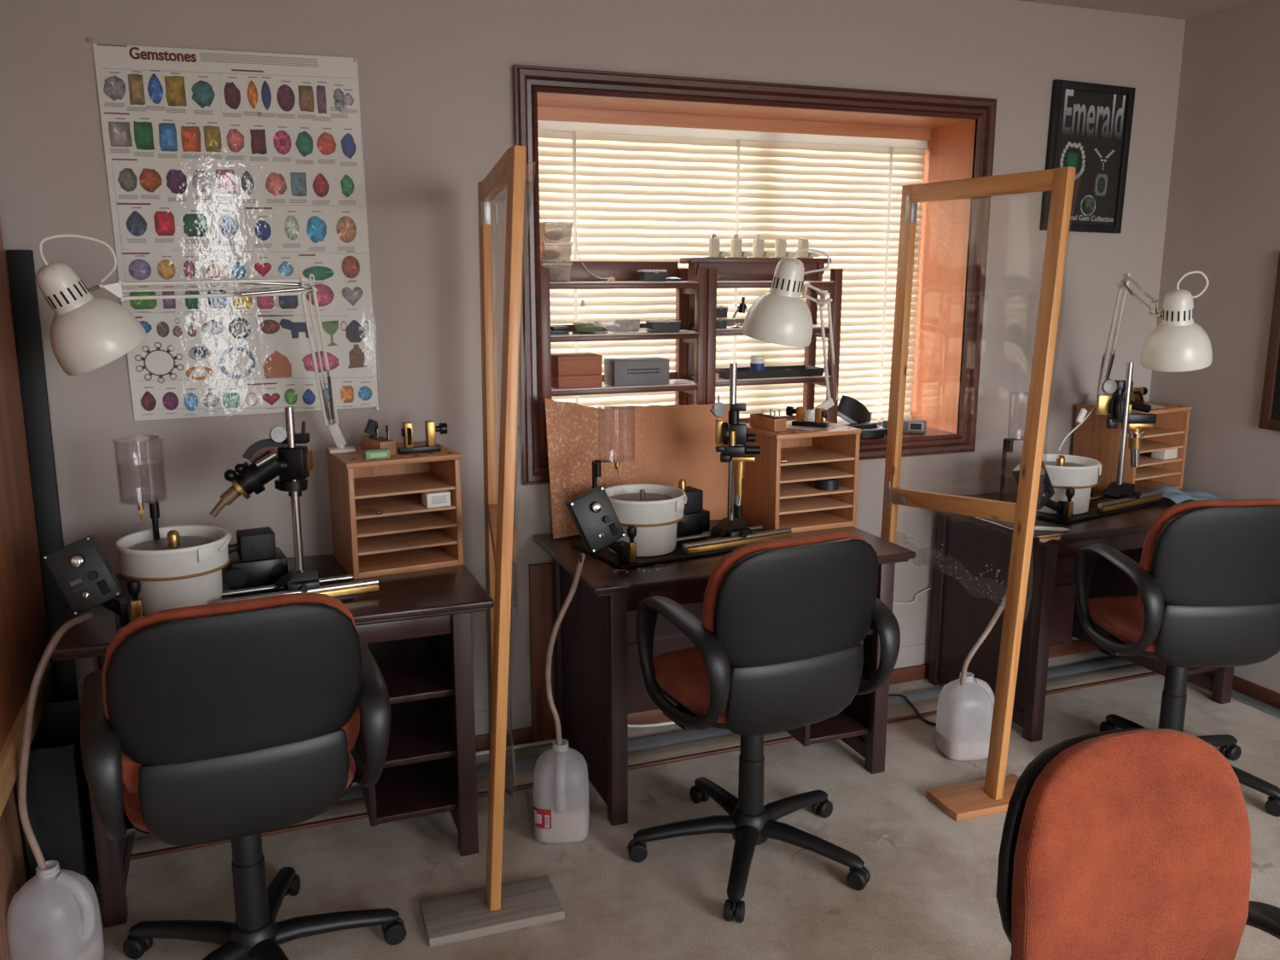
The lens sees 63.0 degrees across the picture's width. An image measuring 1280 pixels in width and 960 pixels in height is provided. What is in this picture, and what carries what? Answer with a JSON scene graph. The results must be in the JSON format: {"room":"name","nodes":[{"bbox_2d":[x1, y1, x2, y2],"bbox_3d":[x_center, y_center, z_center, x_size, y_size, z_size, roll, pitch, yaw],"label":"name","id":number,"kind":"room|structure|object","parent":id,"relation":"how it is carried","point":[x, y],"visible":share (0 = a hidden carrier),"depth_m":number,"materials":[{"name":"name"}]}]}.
{"room":"gem cutting workshop","nodes":[
{"label":"gem cutting workshop","id":0,"kind":"room"},
{"bbox_2d":[0,0,1185,735],"bbox_3d":[0.139,-0.434,3.855,4.445,2.635,0.360,-4,12,-21],"label":"wall","id":1,"kind":"structure","parent":0,"point":[435,77],"depth_m":3.33,"materials":[{"name":"white paint"}]},
{"bbox_2d":[87,37,380,420],"bbox_3d":[-1.164,-0.713,3.082,0.735,1.063,0.012,-4,12,-21],"label":"poster","id":2,"kind":"object","parent":1,"relation":"attached to","point":[221,165],"visible":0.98,"depth_m":3.07,"materials":[{"name":"paper"}]},
{"bbox_2d":[133,656,1134,837],"bbox_3d":[0.262,0.916,3.803,4.245,0.008,0.092,-4,12,-21],"label":"trim","id":3,"kind":"structure","parent":1,"relation":"attached to","point":[528,762],"depth_m":3.78,"materials":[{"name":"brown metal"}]},
{"bbox_2d":[512,64,997,485],"bbox_3d":[0.406,-0.737,3.877,1.849,1.337,0.389,-4,12,-21],"label":"window","id":4,"kind":"structure","parent":1,"relation":"in","point":[959,131],"depth_m":3.88,"materials":[{"name":"red wood"}]},
{"bbox_2d":[540,261,707,459],"bbox_3d":[-0.084,-0.438,3.715,0.611,0.666,0.207,-4,12,-21],"label":"shelf unit","id":5,"kind":"object","parent":4,"relation":"on","point":[576,276],"visible":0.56,"depth_m":3.69,"materials":[{"name":"red wood"}]},
{"bbox_2d":[540,261,572,279],"bbox_3d":[-0.298,-0.710,3.567,0.102,0.064,0.154,-4,12,-18],"label":"clear bin","id":6,"kind":"object","parent":5,"relation":"on","point":[554,274],"visible":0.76,"depth_m":3.54,"materials":[{"name":"plastic"}]},
{"bbox_2d":[540,242,573,259],"bbox_3d":[-0.298,-0.774,3.554,0.102,0.064,0.154,-4,12,-21],"label":"clear bin","id":7,"kind":"object","parent":6,"relation":"on","point":[548,254],"visible":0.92,"depth_m":3.52,"materials":[{"name":"plastic"}]},
{"bbox_2d":[539,221,573,242],"bbox_3d":[-0.298,-0.839,3.541,0.102,0.064,0.154,-5,12,-23],"label":"clear bin","id":8,"kind":"object","parent":7,"relation":"on","point":[554,235],"visible":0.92,"depth_m":3.52,"materials":[{"name":"plastic"}]},
{"bbox_2d":[551,373,602,388],"bbox_3d":[-0.228,-0.351,3.655,0.161,0.042,0.133,-4,12,-21],"label":"carton","id":9,"kind":"object","parent":5,"relation":"on","point":[584,381],"visible":0.7,"depth_m":3.60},
{"bbox_2d":[551,352,602,376],"bbox_3d":[-0.228,-0.405,3.645,0.161,0.066,0.133,-4,12,-21],"label":"carton","id":10,"kind":"object","parent":9,"relation":"on","point":[581,363],"visible":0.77,"depth_m":3.59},
{"bbox_2d":[572,321,605,334],"bbox_3d":[-0.176,-0.526,3.615,0.101,0.041,0.071,-6,13,-26],"label":"bag","id":11,"kind":"object","parent":5,"relation":"on","point":[579,326],"visible":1,"depth_m":3.61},
{"bbox_2d":[604,356,669,386],"bbox_3d":[-0.012,-0.387,3.717,0.205,0.088,0.121,-4,12,-19],"label":"carton","id":12,"kind":"object","parent":5,"relation":"on","point":[652,370],"visible":1,"depth_m":3.67,"materials":[{"name":"cardboard"}]},
{"bbox_2d":[637,272,667,281],"bbox_3d":[0.044,-0.724,3.696,0.087,0.040,0.076,-4,12,-21],"label":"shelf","id":13,"kind":"object","parent":5,"relation":"on","point":[642,276],"visible":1,"depth_m":3.67,"materials":[{"name":"black plastic"}]},
{"bbox_2d":[645,318,680,332],"bbox_3d":[0.083,-0.549,3.714,0.107,0.044,0.081,-4,12,-17],"label":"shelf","id":14,"kind":"object","parent":5,"relation":"on","point":[661,326],"visible":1,"depth_m":3.69,"materials":[{"name":"black plastic"}]},
{"bbox_2d":[537,120,927,424],"bbox_3d":[0.381,-0.729,3.938,1.681,1.137,0.159,-4,12,-21],"label":"blind","id":15,"kind":"object","parent":4,"relation":"attached to","point":[628,192],"visible":0.52,"depth_m":3.95,"materials":[{"name":"white plastic"}]},
{"bbox_2d":[686,268,843,423],"bbox_3d":[0.459,-0.479,3.921,0.547,0.666,0.207,-4,12,-21],"label":"shelf unit","id":16,"kind":"object","parent":4,"relation":"on","point":[715,281],"visible":0.39,"depth_m":3.88,"materials":[{"name":"red wood"}]},
{"bbox_2d":[680,257,831,281],"bbox_3d":[0.423,-0.765,3.799,0.562,0.081,0.105,-4,12,-21],"label":"board","id":17,"kind":"object","parent":16,"relation":"on","point":[724,265],"visible":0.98,"depth_m":3.74,"materials":[{"name":"red wood"}]},
{"bbox_2d":[704,232,730,257],"bbox_3d":[0.275,-0.834,3.716,0.078,0.085,0.056,-4,12,-21],"label":"holder","id":18,"kind":"object","parent":17,"relation":"on","point":[714,243],"visible":0.96,"depth_m":3.70,"materials":[{"name":"plastic"}]},
{"bbox_2d":[726,233,752,257],"bbox_3d":[0.357,-0.840,3.746,0.078,0.085,0.056,-4,12,-21],"label":"holder","id":19,"kind":"object","parent":17,"relation":"on","point":[736,243],"visible":0.95,"depth_m":3.73,"materials":[{"name":"plastic"}]},
{"bbox_2d":[748,233,774,257],"bbox_3d":[0.440,-0.846,3.778,0.078,0.085,0.056,-4,12,-21],"label":"holder","id":20,"kind":"object","parent":17,"relation":"on","point":[759,243],"visible":0.94,"depth_m":3.77,"materials":[{"name":"plastic"}]},
{"bbox_2d":[770,238,797,257],"bbox_3d":[0.525,-0.847,3.811,0.078,0.072,0.056,-4,12,-21],"label":"holder","id":21,"kind":"object","parent":17,"relation":"on","point":[781,244],"visible":0.86,"depth_m":3.80,"materials":[{"name":"plastic"}]},
{"bbox_2d":[715,365,824,379],"bbox_3d":[0.476,-0.405,3.917,0.414,0.028,0.150,-4,12,-21],"label":"tray","id":22,"kind":"object","parent":16,"relation":"on","point":[788,370],"visible":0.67,"depth_m":3.88,"materials":[{"name":"plastic"}]},
{"bbox_2d":[837,395,877,429],"bbox_3d":[0.834,-0.238,4.074,0.221,0.193,0.150,-10,15,-40],"label":"visor","id":23,"kind":"object","parent":4,"relation":"on","point":[854,413],"visible":0.61,"depth_m":4.03,"materials":[{"name":"black plastic"}]},
{"bbox_2d":[882,418,926,433],"bbox_3d":[1.053,-0.215,4.164,0.170,0.050,0.064,3,12,14],"label":"meter","id":24,"kind":"object","parent":4,"relation":"on","point":[910,426],"visible":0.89,"depth_m":4.13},
{"bbox_2d":[474,636,1073,732],"bbox_3d":[0.205,0.781,3.925,4.245,0.075,0.006,-4,12,-21],"label":"trim","id":25,"kind":"structure","parent":1,"relation":"attached to","point":[520,714],"depth_m":3.69,"materials":[{"name":"paint"}]},
{"bbox_2d":[475,639,1101,751],"bbox_3d":[0.207,0.862,3.937,4.245,0.062,0.014,-4,12,-21],"label":"baseboard","id":26,"kind":"structure","parent":1,"relation":"attached to","point":[522,736],"depth_m":4.24,"materials":[{"name":"wood"}]},
{"bbox_2d":[1039,79,1135,233],"bbox_3d":[1.766,-1.266,4.120,0.408,0.568,0.022,-4,12,-21],"label":"framed picture","id":27,"kind":"object","parent":1,"relation":"attached to","point":[1090,124],"visible":0.77,"depth_m":4.12},
{"bbox_2d":[1059,88,1125,221],"bbox_3d":[1.778,-1.276,4.121,0.304,0.498,0.001,-4,12,-21],"label":"print","id":28,"kind":"object","parent":27,"relation":"attached to","point":[1092,121],"depth_m":4.13},
{"bbox_2d":[131,663,1152,854],"bbox_3d":[0.298,0.934,3.710,4.245,0.010,0.100,-4,12,-21],"label":"trim","id":29,"kind":"structure","parent":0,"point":[142,844],"depth_m":3.66,"materials":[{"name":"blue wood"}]},
{"bbox_2d":[130,671,1159,860],"bbox_3d":[0.319,0.944,3.656,4.245,0.012,0.016,-4,12,-21],"label":"trim","id":30,"kind":"structure","parent":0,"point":[151,853],"depth_m":3.53,"materials":[{"name":"wood"}]},
{"bbox_2d":[95,649,1279,959],"bbox_3d":[1.154,1.424,1.547,4.445,0.100,5.476,-4,12,-21],"label":"floor","id":31,"kind":"structure","parent":0,"point":[930,893],"depth_m":2.96,"materials":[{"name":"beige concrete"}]},
{"bbox_2d":[0,220,54,959],"bbox_3d":[-1.445,0.013,2.221,0.068,2.399,1.400,-4,12,-21],"label":"door","id":32,"kind":"structure","parent":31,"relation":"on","point":[24,631],"depth_m":2.61,"materials":[{"name":"brown wood"}]},
{"bbox_2d":[5,250,78,702],"bbox_3d":[-1.686,0.212,2.994,0.066,1.704,0.121,-4,12,-21],"label":"leaning board","id":33,"kind":"object","parent":31,"relation":"on","point":[20,263],"visible":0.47,"depth_m":2.93,"materials":[{"name":"wood"}]},
{"bbox_2d":[6,860,104,959],"bbox_3d":[-1.369,1.040,2.462,0.189,0.288,0.165,2,11,9],"label":"plastic jug","id":34,"kind":"object","parent":31,"relation":"on","point":[55,915],"visible":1,"depth_m":2.40,"materials":[{"name":"plastic"}]},
{"bbox_2d":[17,612,93,870],"bbox_3d":[-1.344,0.653,2.450,0.054,0.656,0.234,5,12,23],"label":"tube","id":35,"kind":"object","parent":34,"relation":"in","point":[30,835],"visible":0.89,"depth_m":2.36,"materials":[{"name":"plastic"}]},
{"bbox_2d":[15,699,98,891],"bbox_3d":[-1.521,0.875,2.747,0.149,0.502,0.308,-4,12,-21],"label":"waste bin","id":36,"kind":"object","parent":31,"relation":"on","point":[58,803],"visible":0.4,"depth_m":2.62,"materials":[{"name":"plastic"}]},
{"bbox_2d":[80,592,406,959],"bbox_3d":[-0.891,0.693,2.412,0.676,0.992,0.705,-6,13,-26],"label":"office chair","id":37,"kind":"object","parent":31,"relation":"on","point":[236,721],"visible":1,"depth_m":2.15,"materials":[{"name":"black plastic"}]},
{"bbox_2d":[101,592,362,793],"bbox_3d":[-0.835,0.441,2.183,0.510,0.407,0.098,-6,13,-26],"label":"backrest cushion","id":38,"kind":"object","parent":37,"relation":"on","point":[168,736],"depth_m":2.14,"materials":[{"name":"orange fabric"}]},
{"bbox_2d":[122,750,355,831],"bbox_3d":[-0.929,0.661,2.423,0.486,0.066,0.470,-6,13,-26],"label":"seat cushion","id":39,"kind":"object","parent":37,"relation":"on","point":[134,820],"depth_m":2.24,"materials":[{"name":"orange fabric"}]},
{"bbox_2d":[43,553,494,927],"bbox_3d":[-1.026,0.683,3.043,1.090,0.765,0.655,-4,12,-21],"label":"desk","id":40,"kind":"object","parent":31,"relation":"on","point":[416,628],"visible":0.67,"depth_m":2.94,"materials":[{"name":"brown wood"}]},
{"bbox_2d":[42,406,379,632],"bbox_3d":[-1.131,0.076,2.772,0.794,0.529,0.415,-6,13,-28],"label":"machine","id":41,"kind":"object","parent":40,"relation":"on","point":[175,567],"visible":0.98,"depth_m":2.74,"materials":[{"name":"black metal"}]},
{"bbox_2d":[69,577,102,592],"bbox_3d":[-1.320,0.248,2.490,0.070,0.033,0.005,-5,12,-22],"label":"print","id":42,"kind":"object","parent":41,"relation":"attached to","point":[77,584],"depth_m":2.49},
{"bbox_2d":[116,524,231,615],"bbox_3d":[-1.224,0.240,2.764,0.278,0.184,0.272,-4,12,-21],"label":"bowl","id":43,"kind":"object","parent":41,"relation":"on","point":[181,567],"depth_m":2.68,"materials":[{"name":"white plastic"}]},
{"bbox_2d":[325,441,463,579],"bbox_3d":[-0.754,0.082,3.217,0.341,0.345,0.288,-6,13,-27],"label":"box","id":44,"kind":"object","parent":40,"relation":"on","point":[409,535],"visible":0.88,"depth_m":3.17,"materials":[{"name":"orange wood"}]},
{"bbox_2d":[35,233,355,453],"bbox_3d":[-1.144,-0.336,2.828,0.829,0.627,0.216,-10,15,-39],"label":"lamp","id":45,"kind":"object","parent":44,"relation":"on","point":[89,332],"visible":1,"depth_m":2.57,"materials":[{"name":"white metal"}]},
{"bbox_2d":[35,261,93,315],"bbox_3d":[-1.411,-0.468,2.567,0.120,0.132,0.104,-4,12,-21],"label":"socket","id":46,"kind":"object","parent":45,"relation":"attached to","point":[61,288],"depth_m":2.53,"materials":[{"name":"white metal"}]},
{"bbox_2d":[362,448,390,459],"bbox_3d":[-0.772,-0.076,3.064,0.072,0.024,0.035,-6,13,-29],"label":"packet","id":47,"kind":"object","parent":44,"relation":"on","point":[377,453],"visible":1,"depth_m":3.05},
{"bbox_2d":[360,418,395,455],"bbox_3d":[-0.794,-0.133,3.156,0.054,0.100,0.156,-8,14,-35],"label":"block","id":48,"kind":"object","parent":44,"relation":"on","point":[373,441],"visible":0.95,"depth_m":3.15,"materials":[{"name":"orange wood"}]},
{"bbox_2d":[354,471,455,499],"bbox_3d":[-0.754,0.014,3.203,0.301,0.008,0.273,-6,13,-27],"label":"shelf","id":49,"kind":"object","parent":44,"relation":"attached to","point":[367,485],"depth_m":3.20,"materials":[{"name":"brown wood"}]},
{"bbox_2d":[354,492,455,519],"bbox_3d":[-0.754,0.073,3.215,0.301,0.008,0.273,-6,13,-27],"label":"shelf","id":50,"kind":"object","parent":44,"relation":"attached to","point":[404,503],"depth_m":3.17,"materials":[{"name":"brown wood"}]},
{"bbox_2d":[355,511,456,537],"bbox_3d":[-0.754,0.127,3.226,0.301,0.008,0.273,-6,13,-27],"label":"shelf","id":51,"kind":"object","parent":44,"relation":"attached to","point":[432,520],"depth_m":3.18,"materials":[{"name":"brown wood"}]},
{"bbox_2d":[357,528,457,555],"bbox_3d":[-0.754,0.180,3.236,0.301,0.008,0.273,-6,13,-27],"label":"shelf","id":52,"kind":"object","parent":44,"relation":"attached to","point":[438,537],"depth_m":3.18,"materials":[{"name":"brown wood"}]},
{"bbox_2d":[397,419,447,453],"bbox_3d":[-0.650,-0.127,3.146,0.148,0.093,0.078,-5,12,-25],"label":"transfer jig","id":53,"kind":"object","parent":44,"relation":"on","point":[409,447],"visible":1,"depth_m":3.15,"materials":[{"name":"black metal"}]},
{"bbox_2d":[421,489,450,507],"bbox_3d":[-0.619,0.055,3.172,0.072,0.043,0.061,-6,13,-27],"label":"carton","id":54,"kind":"object","parent":44,"relation":"on","point":[439,498],"visible":0.88,"depth_m":3.15,"materials":[{"name":"cardboard"}]},
{"bbox_2d":[367,635,453,703],"bbox_3d":[-0.717,0.555,3.131,0.240,0.018,0.520,-4,12,-21],"label":"cubby shelf","id":55,"kind":"object","parent":40,"relation":"attached to","point":[411,669],"depth_m":3.07,"materials":[{"name":"brown wood"}]},
{"bbox_2d":[375,758,457,824],"bbox_3d":[-0.717,0.899,3.200,0.240,0.018,0.520,-4,12,-21],"label":"cubby shelf","id":56,"kind":"object","parent":40,"relation":"attached to","point":[403,792],"depth_m":3.07,"materials":[{"name":"brown wood"}]},
{"bbox_2d":[384,698,455,767],"bbox_3d":[-0.717,0.737,3.167,0.240,0.018,0.520,-4,12,-21],"label":"cubby shelf","id":57,"kind":"object","parent":40,"relation":"attached to","point":[421,730],"depth_m":3.07,"materials":[{"name":"brown wood"}]},
{"bbox_2d":[419,145,564,947],"bbox_3d":[-0.483,0.127,2.855,0.357,1.929,0.860,-3,12,-16],"label":"screen","id":58,"kind":"object","parent":31,"relation":"on","point":[497,907],"depth_m":2.66,"materials":[{"name":"brown wood"}]},
{"bbox_2d":[529,562,555,742],"bbox_3d":[-0.333,0.612,3.656,0.105,0.659,0.031,-4,12,-21],"label":"plank","id":59,"kind":"object","parent":31,"relation":"on","point":[540,574],"visible":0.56,"depth_m":3.63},
{"bbox_2d":[533,738,588,843],"bbox_3d":[-0.233,0.915,3.088,0.165,0.288,0.189,-1,11,-3],"label":"plastic jug","id":60,"kind":"object","parent":31,"relation":"on","point":[561,778],"visible":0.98,"depth_m":3.03,"materials":[{"name":"plastic"}]},
{"bbox_2d":[545,552,585,744],"bbox_3d":[-0.206,0.539,3.090,0.054,0.628,0.178,9,14,37],"label":"tube","id":61,"kind":"object","parent":60,"relation":"in","point":[550,647],"visible":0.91,"depth_m":3.04,"materials":[{"name":"plastic"}]},
{"bbox_2d":[533,519,915,826],"bbox_3d":[0.261,0.584,3.533,1.090,0.765,0.655,-4,12,-21],"label":"desk","id":62,"kind":"object","parent":31,"relation":"on","point":[604,670],"visible":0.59,"depth_m":3.35,"materials":[{"name":"brown wood"}]},
{"bbox_2d":[562,554,581,693],"bbox_3d":[-0.219,0.451,3.195,0.045,0.497,0.168,-4,12,-21],"label":"lead","id":63,"kind":"object","parent":62,"relation":"hanging from","point":[580,555],"visible":0.99,"depth_m":3.14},
{"bbox_2d":[544,398,735,539],"bbox_3d":[0.012,-0.067,3.610,0.727,0.473,0.046,-5,12,-25],"label":"guard","id":64,"kind":"object","parent":62,"relation":"on","point":[657,445],"visible":0.61,"depth_m":3.59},
{"bbox_2d":[565,362,791,570],"bbox_3d":[0.083,-0.063,3.301,0.850,0.594,0.440,-7,13,-30],"label":"machine","id":65,"kind":"object","parent":62,"relation":"on","point":[631,526],"visible":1,"depth_m":3.29,"materials":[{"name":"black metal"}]},
{"bbox_2d":[589,521,611,533],"bbox_3d":[-0.112,0.134,2.991,0.070,0.033,0.005,-5,12,-24],"label":"print","id":66,"kind":"object","parent":65,"relation":"attached to","point":[595,526],"depth_m":2.99},
{"bbox_2d":[605,483,686,557],"bbox_3d":[0.010,0.129,3.321,0.278,0.184,0.272,-4,12,-21],"label":"bowl","id":67,"kind":"object","parent":65,"relation":"on","point":[650,516],"depth_m":3.23,"materials":[{"name":"white plastic"}]},
{"bbox_2d":[741,419,861,533],"bbox_3d":[0.556,-0.020,3.723,0.341,0.345,0.288,-5,12,-23],"label":"box","id":68,"kind":"object","parent":62,"relation":"on","point":[776,495],"visible":0.83,"depth_m":3.66,"materials":[{"name":"orange wood"}]},
{"bbox_2d":[749,408,785,431],"bbox_3d":[0.446,-0.216,3.643,0.048,0.072,0.156,-6,13,-27],"label":"block","id":69,"kind":"object","parent":68,"relation":"on","point":[770,422],"visible":1,"depth_m":3.61,"materials":[{"name":"orange wood"}]},
{"bbox_2d":[742,248,837,421],"bbox_3d":[0.553,-0.455,3.473,0.238,0.606,0.733,6,13,27],"label":"lamp","id":70,"kind":"object","parent":68,"relation":"on","point":[779,316],"visible":1,"depth_m":3.16,"materials":[{"name":"white metal"}]},
{"bbox_2d":[769,257,804,297],"bbox_3d":[0.449,-0.617,3.197,0.101,0.125,0.103,-4,12,-21],"label":"socket","id":71,"kind":"object","parent":70,"relation":"attached to","point":[788,278],"depth_m":3.16,"materials":[{"name":"white metal"}]},
{"bbox_2d":[785,424,831,430],"bbox_3d":[0.606,-0.188,3.682,0.180,0.002,0.130,-11,15,-43],"label":"paper sheet","id":72,"kind":"object","parent":68,"relation":"on","point":[806,428],"visible":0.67,"depth_m":3.64,"materials":[{"name":"white paper"}]},
{"bbox_2d":[785,406,828,428],"bbox_3d":[0.599,-0.226,3.702,0.148,0.068,0.077,5,13,25],"label":"transfer jig","id":73,"kind":"object","parent":72,"relation":"on","point":[820,413],"visible":1,"depth_m":3.67,"materials":[{"name":"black metal"}]},
{"bbox_2d":[779,494,852,514],"bbox_3d":[0.556,0.079,3.742,0.301,0.008,0.273,-5,12,-23],"label":"shelf","id":74,"kind":"object","parent":68,"relation":"attached to","point":[794,505],"depth_m":3.69,"materials":[{"name":"brown wood"}]},
{"bbox_2d":[779,480,853,499],"bbox_3d":[0.556,0.025,3.731,0.301,0.008,0.273,-5,12,-23],"label":"shelf","id":75,"kind":"object","parent":68,"relation":"attached to","point":[792,490],"depth_m":3.67,"materials":[{"name":"brown wood"}]},
{"bbox_2d":[779,463,854,483],"bbox_3d":[0.556,-0.028,3.720,0.301,0.008,0.273,-5,12,-23],"label":"shelf","id":76,"kind":"object","parent":68,"relation":"attached to","point":[798,473],"depth_m":3.68,"materials":[{"name":"brown wood"}]},
{"bbox_2d":[780,445,854,465],"bbox_3d":[0.556,-0.087,3.709,0.301,0.008,0.273,-5,12,-23],"label":"shelf","id":77,"kind":"object","parent":68,"relation":"attached to","point":[795,455],"depth_m":3.69,"materials":[{"name":"brown wood"}]},
{"bbox_2d":[809,709,867,744],"bbox_3d":[0.569,0.800,3.690,0.240,0.018,0.520,-4,12,-21],"label":"cubby shelf","id":78,"kind":"object","parent":62,"relation":"attached to","point":[848,723],"depth_m":3.50,"materials":[{"name":"brown wood"}]},
{"bbox_2d":[627,530,900,923],"bbox_3d":[0.311,0.587,2.942,0.678,0.991,0.656,-6,13,-26],"label":"office chair","id":79,"kind":"object","parent":31,"relation":"on","point":[781,632],"visible":1,"depth_m":2.69,"materials":[{"name":"black plastic"}]},
{"bbox_2d":[652,646,727,723],"bbox_3d":[0.303,0.557,2.940,0.486,0.066,0.470,-6,13,-26],"label":"seat cushion","id":80,"kind":"object","parent":79,"relation":"on","point":[678,675],"depth_m":2.86,"materials":[{"name":"orange fabric"}]},
{"bbox_2d":[701,530,866,686],"bbox_3d":[0.398,0.337,2.700,0.510,0.407,0.098,-6,13,-26],"label":"backrest cushion","id":81,"kind":"object","parent":79,"relation":"on","point":[765,642],"depth_m":2.62,"materials":[{"name":"orange fabric"}]},
{"bbox_2d":[935,671,994,761],"bbox_3d":[1.135,0.809,3.618,0.189,0.288,0.165,-1,11,-6],"label":"plastic jug","id":82,"kind":"object","parent":31,"relation":"on","point":[964,712],"visible":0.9,"depth_m":3.55,"materials":[{"name":"plastic"}]},
{"bbox_2d":[960,593,1006,685],"bbox_3d":[1.231,0.496,3.598,0.306,0.514,0.047,-7,13,-32],"label":"tube","id":83,"kind":"object","parent":82,"relation":"in","point":[986,631],"visible":0.65,"depth_m":3.55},
{"bbox_2d":[880,166,1076,821],"bbox_3d":[0.992,0.015,3.397,0.339,1.933,0.761,-4,12,-21],"label":"frame","id":84,"kind":"object","parent":31,"relation":"on","point":[991,795],"depth_m":3.22,"materials":[{"name":"brown wood"}]},
{"bbox_2d":[928,490,1234,742],"bbox_3d":[1.739,0.472,4.095,1.090,0.765,0.655,-4,12,-21],"label":"desk","id":85,"kind":"object","parent":31,"relation":"on","point":[961,613],"visible":0.54,"depth_m":3.96,"materials":[{"name":"brown wood"}]},
{"bbox_2d":[999,361,1165,524],"bbox_3d":[1.585,-0.156,3.883,0.909,0.547,0.370,-8,14,-33],"label":"machine","id":86,"kind":"object","parent":85,"relation":"on","point":[1067,495],"visible":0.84,"depth_m":3.91,"materials":[{"name":"black metal"}]},
{"bbox_2d":[1035,453,1102,514],"bbox_3d":[1.558,0.016,3.881,0.278,0.184,0.272,-4,12,-21],"label":"bowl","id":87,"kind":"object","parent":86,"relation":"on","point":[1073,478],"depth_m":3.78,"materials":[{"name":"white plastic"}]},
{"bbox_2d":[1072,401,1192,494],"bbox_3d":[2.018,-0.137,4.305,0.341,0.345,0.288,-7,13,-29],"label":"box","id":88,"kind":"object","parent":85,"relation":"on","point":[1092,439],"visible":0.55,"depth_m":4.25,"materials":[{"name":"orange wood"}]},
{"bbox_2d":[1058,270,1212,450],"bbox_3d":[1.739,-0.435,3.850,0.358,0.659,0.886,0,11,1],"label":"lamp","id":89,"kind":"object","parent":88,"relation":"on","point":[1177,344],"visible":0.94,"depth_m":3.44,"materials":[{"name":"white metal"}]},
{"bbox_2d":[1161,289,1193,325],"bbox_3d":[1.784,-0.569,3.462,0.104,0.125,0.099,-4,12,-21],"label":"socket","id":90,"kind":"object","parent":89,"relation":"attached to","point":[1178,310],"depth_m":3.43,"materials":[{"name":"white metal"}]},
{"bbox_2d":[1134,465,1181,480],"bbox_3d":[2.018,-0.038,4.324,0.301,0.008,0.273,-7,13,-29],"label":"shelf","id":91,"kind":"object","parent":88,"relation":"attached to","point":[1145,472],"depth_m":4.29,"materials":[{"name":"brown wood"}]},
{"bbox_2d":[1136,453,1181,467],"bbox_3d":[2.018,-0.091,4.313,0.301,0.008,0.273,-7,13,-29],"label":"shelf","id":92,"kind":"object","parent":88,"relation":"attached to","point":[1145,459],"depth_m":4.25,"materials":[{"name":"brown wood"}]},
{"bbox_2d":[1139,439,1183,453],"bbox_3d":[2.018,-0.145,4.303,0.301,0.008,0.273,-7,13,-29],"label":"shelf","id":93,"kind":"object","parent":88,"relation":"attached to","point":[1148,445],"depth_m":4.27,"materials":[{"name":"brown wood"}]},
{"bbox_2d":[1141,426,1185,438],"bbox_3d":[2.018,-0.204,4.291,0.301,0.008,0.273,-7,13,-29],"label":"shelf","id":94,"kind":"object","parent":88,"relation":"attached to","point":[1179,432],"depth_m":4.26,"materials":[{"name":"brown wood"}]},
{"bbox_2d":[1142,485,1230,504],"bbox_3d":[2.151,0.054,4.086,0.280,0.043,0.322,-3,12,-14],"label":"cloth","id":95,"kind":"object","parent":85,"relation":"on","point":[1178,496],"visible":0.76,"depth_m":4.09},
{"bbox_2d":[996,727,1279,959],"bbox_3d":[0.741,0.895,1.404,0.663,0.993,0.693,-3,12,-16],"label":"office chair","id":96,"kind":"object","parent":31,"relation":"on","point":[1127,843],"visible":1,"depth_m":1.50,"materials":[{"name":"fabric"}]},
{"bbox_2d":[1075,498,1279,816],"bbox_3d":[1.736,0.497,3.389,0.678,0.991,0.656,-1,11,-5],"label":"office chair","id":97,"kind":"object","parent":31,"relation":"on","point":[1207,578],"visible":0.75,"depth_m":3.10,"materials":[{"name":"black plastic"}]},
{"bbox_2d":[1088,595,1157,652],"bbox_3d":[1.740,0.467,3.391,0.486,0.066,0.470,-1,11,-5],"label":"seat cushion","id":98,"kind":"object","parent":97,"relation":"on","point":[1120,618],"depth_m":3.38,"materials":[{"name":"orange fabric"}]},
{"bbox_2d":[1138,498,1279,621],"bbox_3d":[1.760,0.251,3.130,0.510,0.407,0.098,-1,11,-5],"label":"backrest cushion","id":99,"kind":"object","parent":97,"relation":"on","point":[1196,581],"depth_m":3.08,"materials":[{"name":"orange fabric"}]},
{"bbox_2d":[1016,0,1258,19],"bbox_3d":[1.154,-1.258,1.009,4.445,0.100,5.476,-4,12,-21],"label":"ceiling","id":100,"kind":"structure","parent":0,"point":[1184,9],"depth_m":3.96,"materials":[{"name":"paint"}]},
{"bbox_2d":[1148,0,1279,693],"bbox_3d":[3.181,-0.071,2.046,0.100,2.635,5.276,-4,12,-21],"label":"wall","id":101,"kind":"structure","parent":0,"point":[1223,223],"depth_m":4.08,"materials":[{"name":"white paint"}]},
{"bbox_2d":[1231,689,1279,718],"bbox_3d":[3.148,1.255,2.115,0.069,0.008,4.940,-4,12,-21],"label":"trim","id":102,"kind":"structure","parent":101,"relation":"attached to","point":[1247,700],"depth_m":4.04,"materials":[{"name":"blue metal"}]},
{"bbox_2d":[1232,674,1279,709],"bbox_3d":[3.130,1.196,2.272,0.014,0.062,5.262,-4,12,-21],"label":"baseboard","id":103,"kind":"structure","parent":101,"relation":"attached to","point":[1243,686],"depth_m":4.08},
{"bbox_2d":[1258,251,1279,431],"bbox_3d":[2.446,-0.482,3.726,0.026,0.660,0.430,-4,12,-21],"label":"framed picture","id":104,"kind":"object","parent":101,"relation":"attached to","point":[1270,410],"visible":1,"depth_m":3.91,"materials":[{"name":"brown wood"}]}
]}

